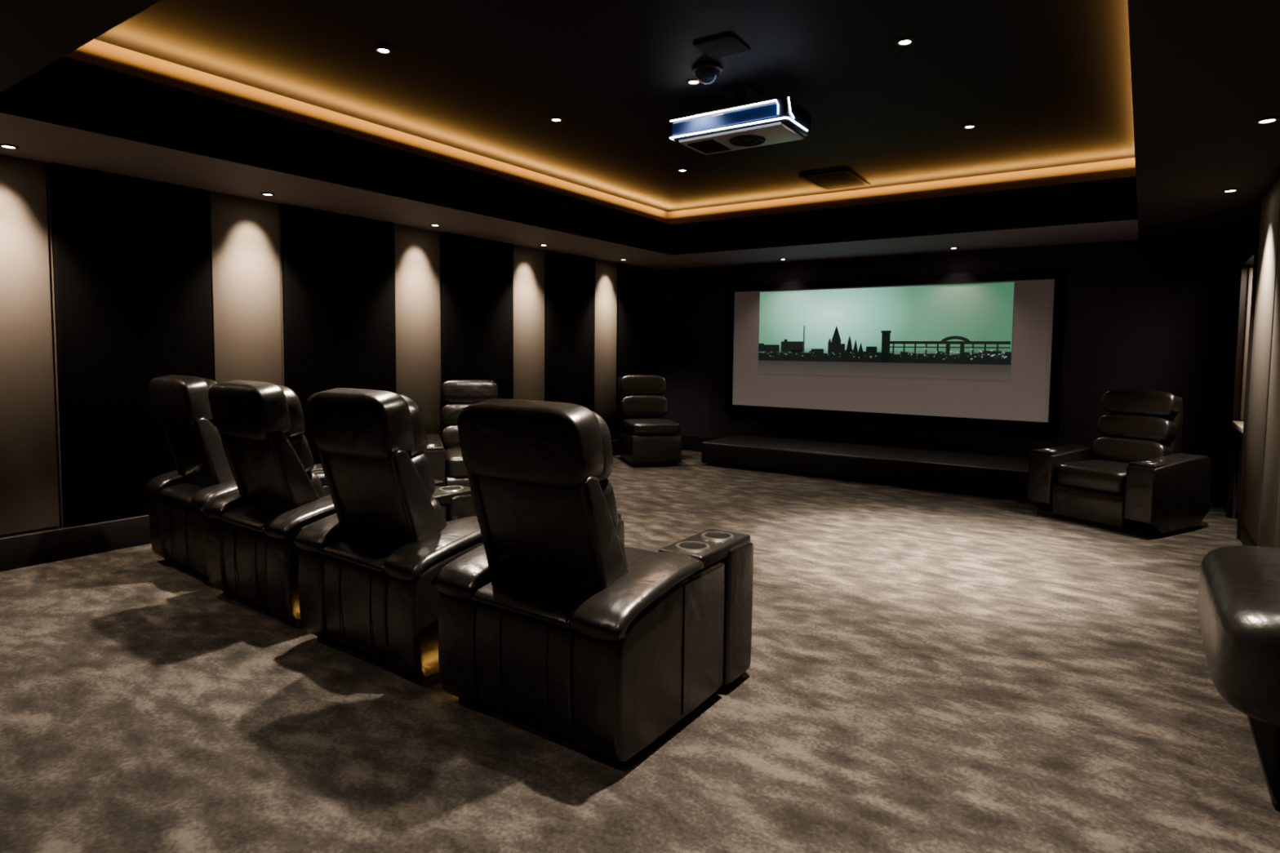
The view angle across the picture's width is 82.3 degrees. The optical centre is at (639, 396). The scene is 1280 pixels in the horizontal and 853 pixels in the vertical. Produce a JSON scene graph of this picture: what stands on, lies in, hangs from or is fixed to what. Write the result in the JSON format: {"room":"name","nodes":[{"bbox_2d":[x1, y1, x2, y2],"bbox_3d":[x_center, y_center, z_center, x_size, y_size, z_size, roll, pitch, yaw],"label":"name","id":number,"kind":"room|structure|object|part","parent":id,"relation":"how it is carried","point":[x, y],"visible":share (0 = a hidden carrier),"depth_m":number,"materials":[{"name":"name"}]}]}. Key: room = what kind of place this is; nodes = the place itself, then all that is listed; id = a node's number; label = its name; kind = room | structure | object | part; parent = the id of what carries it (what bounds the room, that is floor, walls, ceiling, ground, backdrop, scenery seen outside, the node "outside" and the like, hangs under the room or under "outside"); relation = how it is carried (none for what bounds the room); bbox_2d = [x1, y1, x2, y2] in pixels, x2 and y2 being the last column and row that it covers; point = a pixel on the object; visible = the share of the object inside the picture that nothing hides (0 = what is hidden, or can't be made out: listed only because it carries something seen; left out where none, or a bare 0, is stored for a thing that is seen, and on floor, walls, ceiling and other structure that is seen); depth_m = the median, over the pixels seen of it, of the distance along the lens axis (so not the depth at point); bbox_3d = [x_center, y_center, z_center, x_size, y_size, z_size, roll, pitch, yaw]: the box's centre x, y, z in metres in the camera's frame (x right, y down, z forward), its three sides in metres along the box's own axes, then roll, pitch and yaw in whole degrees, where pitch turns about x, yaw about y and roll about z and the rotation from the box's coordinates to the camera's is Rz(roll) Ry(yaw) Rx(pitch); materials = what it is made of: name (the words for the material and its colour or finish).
{"room":"home theater","nodes":[
{"label":"home theater","id":0,"kind":"room"},
{"bbox_2d":[0,0,160,93],"bbox_3d":[-1.927,-1.333,1.058,4.314,0.354,2.480,3,4,34],"label":"ceiling soffit","id":1,"kind":"structure","parent":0,"point":[34,34],"depth_m":2.46,"materials":[{"name":"paint"}]},
{"bbox_2d":[0,162,614,537],"bbox_3d":[-2.585,-0.649,5.884,0.200,3.100,10.012,3,4,34],"label":"wall","id":2,"kind":"structure","parent":0,"point":[47,176],"depth_m":4.41,"materials":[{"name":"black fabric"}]},
{"bbox_2d":[0,154,59,535],"bbox_3d":[-3.724,-0.279,4.062,0.025,2.166,0.750,3,4,34],"label":"panel","id":3,"kind":"object","parent":2,"relation":"attached to","point":[29,494],"visible":1,"depth_m":4.26,"materials":[{"name":"fabric"}]},
{"bbox_2d":[48,163,213,527],"bbox_3d":[-3.238,-0.311,4.741,0.055,2.176,0.880,3,4,34],"label":"acoustic panel","id":4,"kind":"object","parent":2,"relation":"attached to","point":[131,258],"visible":0.81,"depth_m":4.62,"materials":[{"name":"black fabric"}]},
{"bbox_2d":[208,191,282,385],"bbox_3d":[-2.851,-0.350,5.329,0.025,2.166,0.490,3,4,34],"label":"panel","id":5,"kind":"object","parent":2,"relation":"attached to","point":[245,246],"visible":0.56,"depth_m":5.28,"materials":[{"name":"fabric"}]},
{"bbox_2d":[0,439,617,571],"bbox_3d":[-2.493,0.808,5.902,0.060,0.190,9.612,3,4,34],"label":"baseboard","id":6,"kind":"structure","parent":2,"relation":"attached to","point":[45,546],"depth_m":4.45,"materials":[{"name":"black wood"}]},
{"bbox_2d":[280,204,395,464],"bbox_3d":[-2.411,-0.379,5.942,0.055,2.176,0.980,3,4,34],"label":"acoustic panel","id":7,"kind":"object","parent":2,"relation":"attached to","point":[338,269],"visible":0.55,"depth_m":5.84,"materials":[{"name":"black fabric"}]},
{"bbox_2d":[394,223,439,435],"bbox_3d":[-1.995,-0.419,6.572,0.025,2.166,0.490,3,4,34],"label":"panel","id":8,"kind":"object","parent":2,"relation":"attached to","point":[416,250],"visible":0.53,"depth_m":6.55,"materials":[{"name":"fabric"}]},
{"bbox_2d":[440,231,513,399],"bbox_3d":[-1.575,-0.447,7.156,0.055,2.176,0.910,3,4,34],"label":"acoustic panel","id":9,"kind":"object","parent":2,"relation":"attached to","point":[477,274],"visible":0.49,"depth_m":7.07,"materials":[{"name":"black fabric"}]},
{"bbox_2d":[513,244,544,400],"bbox_3d":[-1.182,-0.485,7.752,0.025,2.166,0.480,3,4,34],"label":"panel","id":10,"kind":"object","parent":2,"relation":"attached to","point":[528,262],"visible":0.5,"depth_m":7.72,"materials":[{"name":"fabric"}]},
{"bbox_2d":[544,250,595,412],"bbox_3d":[-0.787,-0.511,8.299,0.055,2.176,0.830,3,4,34],"label":"acoustic panel","id":11,"kind":"object","parent":2,"relation":"attached to","point":[569,279],"visible":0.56,"depth_m":8.22,"materials":[{"name":"black fabric"}]},
{"bbox_2d":[594,258,617,439],"bbox_3d":[-0.426,-0.547,8.851,0.025,2.166,0.450,3,4,34],"label":"panel","id":12,"kind":"object","parent":2,"relation":"attached to","point":[606,272],"visible":0.71,"depth_m":8.84,"materials":[{"name":"fabric"}]},
{"bbox_2d":[615,262,659,439],"bbox_3d":[-0.022,-0.573,9.410,0.055,2.176,0.890,3,4,34],"label":"acoustic panel","id":13,"kind":"object","parent":2,"relation":"attached to","point":[637,304],"visible":0.62,"depth_m":9.31,"materials":[{"name":"black fabric"}]},
{"bbox_2d":[0,57,720,270],"bbox_3d":[-2.088,-1.614,5.488,0.981,0.354,9.612,3,4,34],"label":"ceiling soffit","id":14,"kind":"structure","parent":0,"point":[68,112],"depth_m":4.63,"materials":[{"name":"paint"}]},
{"bbox_2d":[0,143,19,149],"bbox_3d":[-3.409,-1.349,3.950,0.090,0.008,0.090,3,4,34],"label":"recessed light","id":15,"kind":"object","parent":14,"relation":"attached to","point":[2,145],"visible":1,"depth_m":3.95,"materials":[{"name":"grey"}]},
{"bbox_2d":[260,192,275,195],"bbox_3d":[-2.604,-1.415,5.118,0.090,0.008,0.090,3,4,34],"label":"recessed light","id":16,"kind":"object","parent":14,"relation":"attached to","point":[262,193],"visible":1,"depth_m":5.11,"materials":[{"name":"grey"}]},
{"bbox_2d":[430,223,440,226],"bbox_3d":[-1.771,-1.482,6.327,0.090,0.008,0.090,3,4,34],"label":"recessed light","id":17,"kind":"object","parent":14,"relation":"attached to","point":[431,224],"visible":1,"depth_m":6.30,"materials":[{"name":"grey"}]},
{"bbox_2d":[93,0,1134,212],"bbox_3d":[0.512,-1.886,3.682,7.683,0.150,10.012,3,4,34],"label":"ceiling","id":18,"kind":"structure","parent":0,"point":[1042,83],"depth_m":4.20,"materials":[{"name":"grey paint"}]},
{"bbox_2d":[374,45,392,53],"bbox_3d":[-1.363,-1.839,3.887,0.090,0.008,0.090,3,4,34],"label":"recessed light","id":19,"kind":"object","parent":18,"relation":"in","point":[383,50],"visible":1,"depth_m":3.88,"materials":[{"name":"grey"}]},
{"bbox_2d":[550,116,563,121],"bbox_3d":[-0.575,-1.903,5.030,0.090,0.008,0.090,3,4,34],"label":"recessed light","id":20,"kind":"object","parent":18,"relation":"in","point":[555,118],"visible":1,"depth_m":5.02,"materials":[{"name":"grey"}]},
{"bbox_2d":[62,51,1135,225],"bbox_3d":[0.452,-1.695,4.500,4.316,0.030,5.914,3,4,34],"label":"trim","id":21,"kind":"structure","parent":18,"relation":"attached to","point":[73,55],"depth_m":5.72,"materials":[{"name":"black paint"}]},
{"bbox_2d":[72,39,1135,222],"bbox_3d":[0.453,-1.782,4.494,4.654,0.160,6.252,3,4,34],"label":"lighting","id":22,"kind":"structure","parent":18,"relation":"attached to","point":[95,48],"depth_m":6.06,"materials":[{"name":"brown paint"}]},
{"bbox_2d":[677,168,687,171],"bbox_3d":[0.371,-1.980,6.404,0.090,0.008,0.090,3,4,34],"label":"recessed light","id":23,"kind":"object","parent":18,"relation":"in","point":[678,170],"visible":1,"depth_m":6.40,"materials":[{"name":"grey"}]},
{"bbox_2d":[686,78,701,84],"bbox_3d":[0.316,-1.847,4.298,0.090,0.008,0.090,3,4,34],"label":"recessed light","id":24,"kind":"object","parent":18,"relation":"in","point":[693,81],"visible":0.93,"depth_m":4.30,"materials":[{"name":"grey"}]},
{"bbox_2d":[692,61,722,84],"bbox_3d":[0.376,-1.794,4.089,0.170,0.088,0.170,3,4,34],"label":"dome camera","id":25,"kind":"object","parent":18,"relation":"attached to","point":[706,73],"depth_m":4.04,"materials":[{"name":"black plastic"}]},
{"bbox_2d":[693,32,750,58],"bbox_3d":[0.425,-1.812,3.787,0.220,0.012,0.220,3,4,34],"label":"plate","id":26,"kind":"object","parent":18,"relation":"attached to","point":[728,44],"depth_m":3.77,"materials":[{"name":"black metal"}]},
{"bbox_2d":[669,84,810,155],"bbox_3d":[0.624,-1.705,4.477,0.787,0.307,0.421,3,4,34],"label":"ceiling projector","id":27,"kind":"object","parent":18,"relation":"hanging from","point":[742,126],"depth_m":4.36,"materials":[{"name":"white plastic"}]},
{"bbox_2d":[798,168,871,190],"bbox_3d":[1.790,-1.981,6.703,0.440,0.014,0.660,3,4,34],"label":"ceiling vent","id":28,"kind":"object","parent":18,"relation":"in","point":[838,179],"depth_m":6.67,"materials":[{"name":"black metal"}]},
{"bbox_2d":[895,37,914,45],"bbox_3d":[1.345,-1.800,3.714,0.090,0.008,0.090,3,4,34],"label":"recessed light","id":29,"kind":"object","parent":18,"relation":"in","point":[904,41],"visible":1,"depth_m":3.71,"materials":[{"name":"grey"}]},
{"bbox_2d":[962,124,976,128],"bbox_3d":[2.291,-1.877,5.088,0.090,0.008,0.090,3,4,34],"label":"recessed light","id":30,"kind":"object","parent":18,"relation":"in","point":[969,126],"visible":1,"depth_m":5.08,"materials":[{"name":"grey"}]},
{"bbox_2d":[0,449,1279,852],"bbox_3d":[0.481,1.113,3.871,7.683,0.100,10.012,3,4,34],"label":"floor","id":31,"kind":"structure","parent":0,"point":[930,671],"depth_m":2.57,"materials":[{"name":"carpet"}]},
{"bbox_2d":[144,374,323,582],"bbox_3d":[-2.345,0.429,4.449,0.838,1.132,0.944,3,5,37],"label":"recliner","id":32,"kind":"object","parent":31,"relation":"on","point":[203,473],"visible":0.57,"depth_m":4.08,"materials":[{"name":"black leather"}]},
{"bbox_3d":[-2.656,0.705,4.584,0.188,0.500,0.684,3,5,37],"label":"arm","id":33,"kind":"part","parent":32,"relation":"part of","materials":[{"name":"black leather"}]},
{"bbox_3d":[-2.156,0.734,4.202,0.188,0.500,0.684,3,5,37],"label":"arm","id":34,"kind":"part","parent":32,"relation":"part of","materials":[{"name":"black leather"}]},
{"bbox_2d":[204,378,217,425],"bbox_3d":[-2.522,0.035,4.188,0.500,0.281,0.153,3,5,37],"label":"headrest pillow","id":35,"kind":"object","parent":32,"relation":"on","point":[208,420],"depth_m":3.98,"materials":[{"name":"black leather"}]},
{"bbox_2d":[200,380,444,627],"bbox_3d":[-1.661,0.473,3.871,0.838,1.132,0.944,3,4,36],"label":"recliner","id":36,"kind":"object","parent":31,"relation":"on","point":[252,556],"visible":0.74,"depth_m":3.49,"materials":[{"name":"black leather"}]},
{"bbox_3d":[-1.973,0.749,4.001,0.188,0.500,0.684,3,4,36],"label":"arm","id":37,"kind":"part","parent":36,"relation":"part of","materials":[{"name":"black leather"}]},
{"bbox_2d":[276,384,305,439],"bbox_3d":[-1.834,0.079,3.607,0.500,0.281,0.153,3,4,36],"label":"headrest pillow","id":38,"kind":"object","parent":36,"relation":"on","point":[291,424],"depth_m":3.45,"materials":[{"name":"black leather"}]},
{"bbox_3d":[-1.467,0.778,3.627,0.188,0.500,0.684,3,4,36],"label":"arm","id":39,"kind":"part","parent":36,"relation":"part of","materials":[{"name":"black leather"}]},
{"bbox_2d":[288,434,314,473],"bbox_3d":[-1.812,0.271,3.652,0.475,0.248,0.177,3,4,36],"label":"cushion","id":40,"kind":"object","parent":36,"relation":"on","point":[300,443],"depth_m":3.52,"materials":[{"name":"black leather"}]},
{"bbox_2d":[306,471,325,497],"bbox_3d":[-1.772,0.488,3.722,0.475,0.276,0.184,3,4,36],"label":"lumbar cushion","id":41,"kind":"object","parent":36,"relation":"on","point":[313,477],"depth_m":3.59,"materials":[{"name":"black leather"}]},
{"bbox_2d":[292,387,483,685],"bbox_3d":[-0.913,0.517,3.298,0.838,1.132,0.944,3,4,35],"label":"recliner","id":42,"kind":"object","parent":31,"relation":"on","point":[367,568],"visible":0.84,"depth_m":2.92,"materials":[{"name":"black leather"}]},
{"bbox_3d":[-1.227,0.793,3.422,0.188,0.500,0.684,3,4,35],"label":"arm","id":43,"kind":"part","parent":42,"relation":"part of","materials":[{"name":"black leather"}]},
{"bbox_2d":[399,394,427,457],"bbox_3d":[-1.081,0.123,3.031,0.500,0.281,0.153,3,4,35],"label":"headrest pillow","id":44,"kind":"object","parent":42,"relation":"on","point":[415,446],"depth_m":2.88,"materials":[{"name":"black leather"}]},
{"bbox_2d":[410,453,435,497],"bbox_3d":[-1.060,0.316,3.075,0.475,0.248,0.177,3,4,35],"label":"cushion","id":45,"kind":"object","parent":42,"relation":"on","point":[420,461],"depth_m":2.94,"materials":[{"name":"black leather"}]},
{"bbox_3d":[-0.714,0.822,3.057,0.188,0.500,0.684,3,4,35],"label":"arm","id":46,"kind":"part","parent":42,"relation":"part of","materials":[{"name":"black leather"}]},
{"bbox_2d":[429,495,447,527],"bbox_3d":[-1.022,0.532,3.146,0.475,0.276,0.184,3,4,35],"label":"lumbar cushion","id":47,"kind":"object","parent":42,"relation":"on","point":[437,508],"depth_m":3.02,"materials":[{"name":"black leather"}]},
{"bbox_2d":[445,515,476,524],"bbox_3d":[-0.858,0.704,3.389,0.430,0.170,0.660,3,4,35],"label":"seat cushion","id":48,"kind":"object","parent":42,"relation":"on","point":[451,519],"depth_m":3.65,"materials":[{"name":"black leather"}]},
{"bbox_2d":[424,379,497,487],"bbox_3d":[-1.406,0.384,6.155,0.900,1.027,0.838,-1,4,-19],"label":"leather armchair","id":49,"kind":"object","parent":31,"relation":"on","point":[443,451],"visible":0.41,"depth_m":6.23,"materials":[{"name":"black leather"}]},
{"bbox_3d":[-1.740,0.608,6.058,0.200,0.526,0.838,-1,4,-19],"label":"arm","id":50,"kind":"part","parent":49,"relation":"part of","materials":[{"name":"black leather"}]},
{"bbox_2d":[444,447,468,478],"bbox_3d":[-1.373,0.540,6.062,0.490,0.190,0.620,-1,4,-19],"label":"seat cushion","id":51,"kind":"object","parent":49,"relation":"on","point":[455,466],"depth_m":5.73,"materials":[{"name":"black leather"}]},
{"bbox_3d":[-1.287,0.748,5.814,0.488,0.248,0.049,-1,4,-19],"label":"panel","id":52,"kind":"part","parent":49,"relation":"part of","materials":[{"name":"black leather"}]},
{"bbox_2d":[431,398,753,768],"bbox_3d":[-0.152,0.559,2.752,0.838,1.132,0.944,3,4,34],"label":"recliner","id":53,"kind":"object","parent":31,"relation":"on","point":[555,629],"visible":1,"depth_m":2.40,"materials":[{"name":"black leather"}]},
{"bbox_3d":[-0.468,0.836,2.870,0.188,0.500,0.684,3,4,34],"label":"arm","id":54,"kind":"part","parent":53,"relation":"part of","materials":[{"name":"black leather"}]},
{"bbox_2d":[592,411,613,483],"bbox_3d":[-0.316,0.166,2.482,0.500,0.281,0.153,3,4,34],"label":"headrest pillow","id":55,"kind":"object","parent":53,"relation":"on","point":[604,471],"depth_m":2.35,"materials":[{"name":"black leather"}]},
{"bbox_2d":[599,478,617,528],"bbox_3d":[-0.295,0.358,2.527,0.475,0.248,0.177,3,4,34],"label":"cushion","id":56,"kind":"object","parent":53,"relation":"on","point":[606,487],"depth_m":2.40,"materials":[{"name":"black leather"}]},
{"bbox_2d":[617,535,627,567],"bbox_3d":[-0.258,0.575,2.598,0.475,0.276,0.184,3,4,34],"label":"lumbar cushion","id":57,"kind":"object","parent":53,"relation":"on","point":[620,540],"depth_m":2.48,"materials":[{"name":"black leather"}]},
{"bbox_2d":[623,546,656,565],"bbox_3d":[-0.098,0.746,2.844,0.430,0.170,0.660,3,4,34],"label":"seat cushion","id":58,"kind":"object","parent":53,"relation":"on","point":[633,554],"depth_m":3.03,"materials":[{"name":"black leather"}]},
{"bbox_3d":[0.051,0.864,2.514,0.188,0.500,0.684,3,4,34],"label":"arm","id":59,"kind":"part","parent":53,"relation":"part of","materials":[{"name":"black leather"}]},
{"bbox_2d":[617,374,681,467],"bbox_3d":[0.098,0.261,8.515,0.576,1.006,0.836,0,4,-14],"label":"leather armchair","id":60,"kind":"object","parent":31,"relation":"on","point":[646,437],"visible":1,"depth_m":8.38,"materials":[{"name":"black leather"}]},
{"bbox_2d":[622,418,679,435],"bbox_3d":[0.124,0.341,8.415,0.570,0.140,0.620,0,4,-14],"label":"seat cushion","id":61,"kind":"object","parent":60,"relation":"on","point":[632,426],"depth_m":8.16,"materials":[{"name":"black leather"}]},
{"bbox_3d":[0.189,0.582,8.164,0.568,0.313,0.049,0,4,-14],"label":"panel","id":62,"kind":"part","parent":60,"relation":"part of","materials":[{"name":"black leather"}]},
{"bbox_2d":[701,434,1029,501],"bbox_3d":[2.453,0.704,7.711,3.610,0.272,0.968,3,4,34],"label":"platform","id":63,"kind":"object","parent":31,"relation":"on","point":[978,474],"visible":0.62,"depth_m":7.35,"materials":[{"name":"black wood"}]},
{"bbox_2d":[1026,389,1211,537],"bbox_3d":[3.733,0.466,5.720,0.838,1.027,0.930,-1,4,-29],"label":"leather armchair","id":64,"kind":"object","parent":31,"relation":"on","point":[1136,478],"visible":1,"depth_m":5.59,"materials":[{"name":"black leather"}]},
{"bbox_3d":[3.550,0.664,6.053,0.838,0.526,0.195,-1,4,-29],"label":"arm","id":65,"kind":"part","parent":64,"relation":"part of","materials":[{"name":"black leather"}]},
{"bbox_3d":[3.395,0.813,5.553,0.049,0.248,0.528,-1,4,-29],"label":"panel","id":66,"kind":"part","parent":64,"relation":"part of","materials":[{"name":"black leather"}]},
{"bbox_2d":[1056,459,1128,493],"bbox_3d":[3.636,0.617,5.675,0.620,0.190,0.530,-1,4,-29],"label":"seat cushion","id":67,"kind":"object","parent":64,"relation":"on","point":[1073,476],"depth_m":5.55,"materials":[{"name":"black leather"}]},
{"bbox_3d":[3.911,0.708,5.414,0.838,0.526,0.195,-1,4,-29],"label":"arm","id":68,"kind":"part","parent":64,"relation":"part of","materials":[{"name":"black leather"}]},
{"bbox_2d":[1197,545,1279,809],"bbox_3d":[2.359,0.704,2.097,1.180,0.980,0.980,3,4,34],"label":"leather lounge chair","id":69,"kind":"object","parent":31,"relation":"on","point":[1238,602],"visible":1,"depth_m":2.10,"materials":[{"name":"black leather"}]},
{"bbox_2d":[1231,266,1253,511],"bbox_3d":[4.686,0.007,5.420,0.398,1.999,0.768,3,4,34],"label":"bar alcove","id":70,"kind":"object","parent":31,"relation":"on","point":[1238,425],"visible":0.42,"depth_m":5.76,"materials":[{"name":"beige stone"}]},
{"bbox_2d":[1231,420,1243,433],"bbox_3d":[4.673,0.237,5.425,0.390,0.040,0.740,3,4,34],"label":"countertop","id":71,"kind":"structure","parent":70,"relation":"on","point":[1238,425],"depth_m":5.55,"materials":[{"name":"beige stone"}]},
{"bbox_3d":[4.668,0.587,5.673,0.017,0.650,0.350,3,4,34],"label":"cabinet door","id":72,"kind":"part","parent":70,"relation":"part of","materials":[{"name":"black wood"}]},
{"bbox_3d":[4.917,-0.408,5.687,0.340,1.200,0.028,3,4,34],"label":"reveal panel","id":73,"kind":"part","parent":70,"relation":"part of","materials":[{"name":"brown wood"}]},
{"bbox_2d":[657,233,1240,482],"bbox_3d":[3.360,-0.705,7.750,7.483,3.100,0.200,3,4,34],"label":"wall","id":74,"kind":"structure","parent":0,"point":[1155,314],"depth_m":7.05,"materials":[{"name":"paint"}]},
{"bbox_2d":[724,271,1066,432],"bbox_3d":[2.593,-0.509,8.131,3.660,1.565,0.060,3,4,34],"label":"projection screen","id":75,"kind":"object","parent":74,"relation":"attached to","point":[984,351],"visible":1,"depth_m":7.93,"materials":[{"name":"grey fabric"}]},
{"bbox_2d":[758,282,1013,380],"bbox_3d":[2.590,-0.716,8.119,2.770,0.980,0.004,3,4,34],"label":"picture","id":76,"kind":"object","parent":75,"relation":"attached to","point":[908,331],"depth_m":8.01,"materials":[{"name":"green"}]},
{"bbox_2d":[680,435,1225,503],"bbox_3d":[2.706,0.721,8.146,5.963,0.190,0.020,3,4,34],"label":"baseboard","id":77,"kind":"structure","parent":74,"relation":"attached to","point":[692,443],"depth_m":9.43,"materials":[{"name":"black"}]},
{"bbox_2d":[671,0,1279,266],"bbox_3d":[0.912,-1.453,3.430,6.302,0.354,9.612,3,4,34],"label":"ceiling","id":78,"kind":"structure","parent":0,"point":[1203,72],"depth_m":4.96,"materials":[{"name":"paint"}]},
{"bbox_2d":[1222,188,1239,192],"bbox_3d":[3.788,-1.321,4.695,0.090,0.008,0.090,3,4,34],"label":"recessed light","id":79,"kind":"object","parent":78,"relation":"in","point":[1229,190],"visible":1,"depth_m":4.69,"materials":[{"name":"grey"}]},
{"bbox_2d":[1254,116,1279,124],"bbox_3d":[2.825,-1.243,3.296,0.090,0.008,0.090,3,4,34],"label":"recessed light","id":80,"kind":"object","parent":78,"relation":"in","point":[1270,119],"visible":1,"depth_m":3.29,"materials":[{"name":"grey"}]},
{"bbox_2d":[1225,207,1261,519],"bbox_3d":[4.774,-0.130,4.704,1.260,2.366,3.262,3,4,34],"label":"wall","id":81,"kind":"structure","parent":0,"point":[1250,234],"depth_m":5.87,"materials":[{"name":"paint"}]},
{"bbox_2d":[1221,487,1256,546],"bbox_3d":[4.230,0.948,5.127,0.020,0.150,3.242,3,4,34],"label":"baseboard","id":82,"kind":"structure","parent":81,"relation":"attached to","point":[1246,539],"depth_m":5.10,"materials":[{"name":"black wood"}]},
{"bbox_2d":[1225,240,1258,539],"bbox_3d":[4.539,-0.050,5.513,0.035,2.100,0.920,3,4,34],"label":"frame","id":83,"kind":"object","parent":81,"relation":"attached to","point":[1251,254],"visible":0.83,"depth_m":5.78,"materials":[{"name":"black"}]},
{"bbox_2d":[1241,177,1279,546],"bbox_3d":[4.002,-0.213,4.707,0.026,2.216,0.900,3,4,34],"label":"panel","id":84,"kind":"object","parent":81,"relation":"attached to","point":[1269,224],"visible":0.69,"depth_m":4.64,"materials":[{"name":"beige fabric"}]},
{"bbox_2d":[1258,226,1279,548],"bbox_3d":[3.549,-0.176,4.049,0.026,2.216,0.600,3,4,34],"label":"panel","id":85,"kind":"object","parent":81,"relation":"attached to","point":[1269,531],"visible":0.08,"depth_m":4.12,"materials":[{"name":"beige fabric"}]}
]}

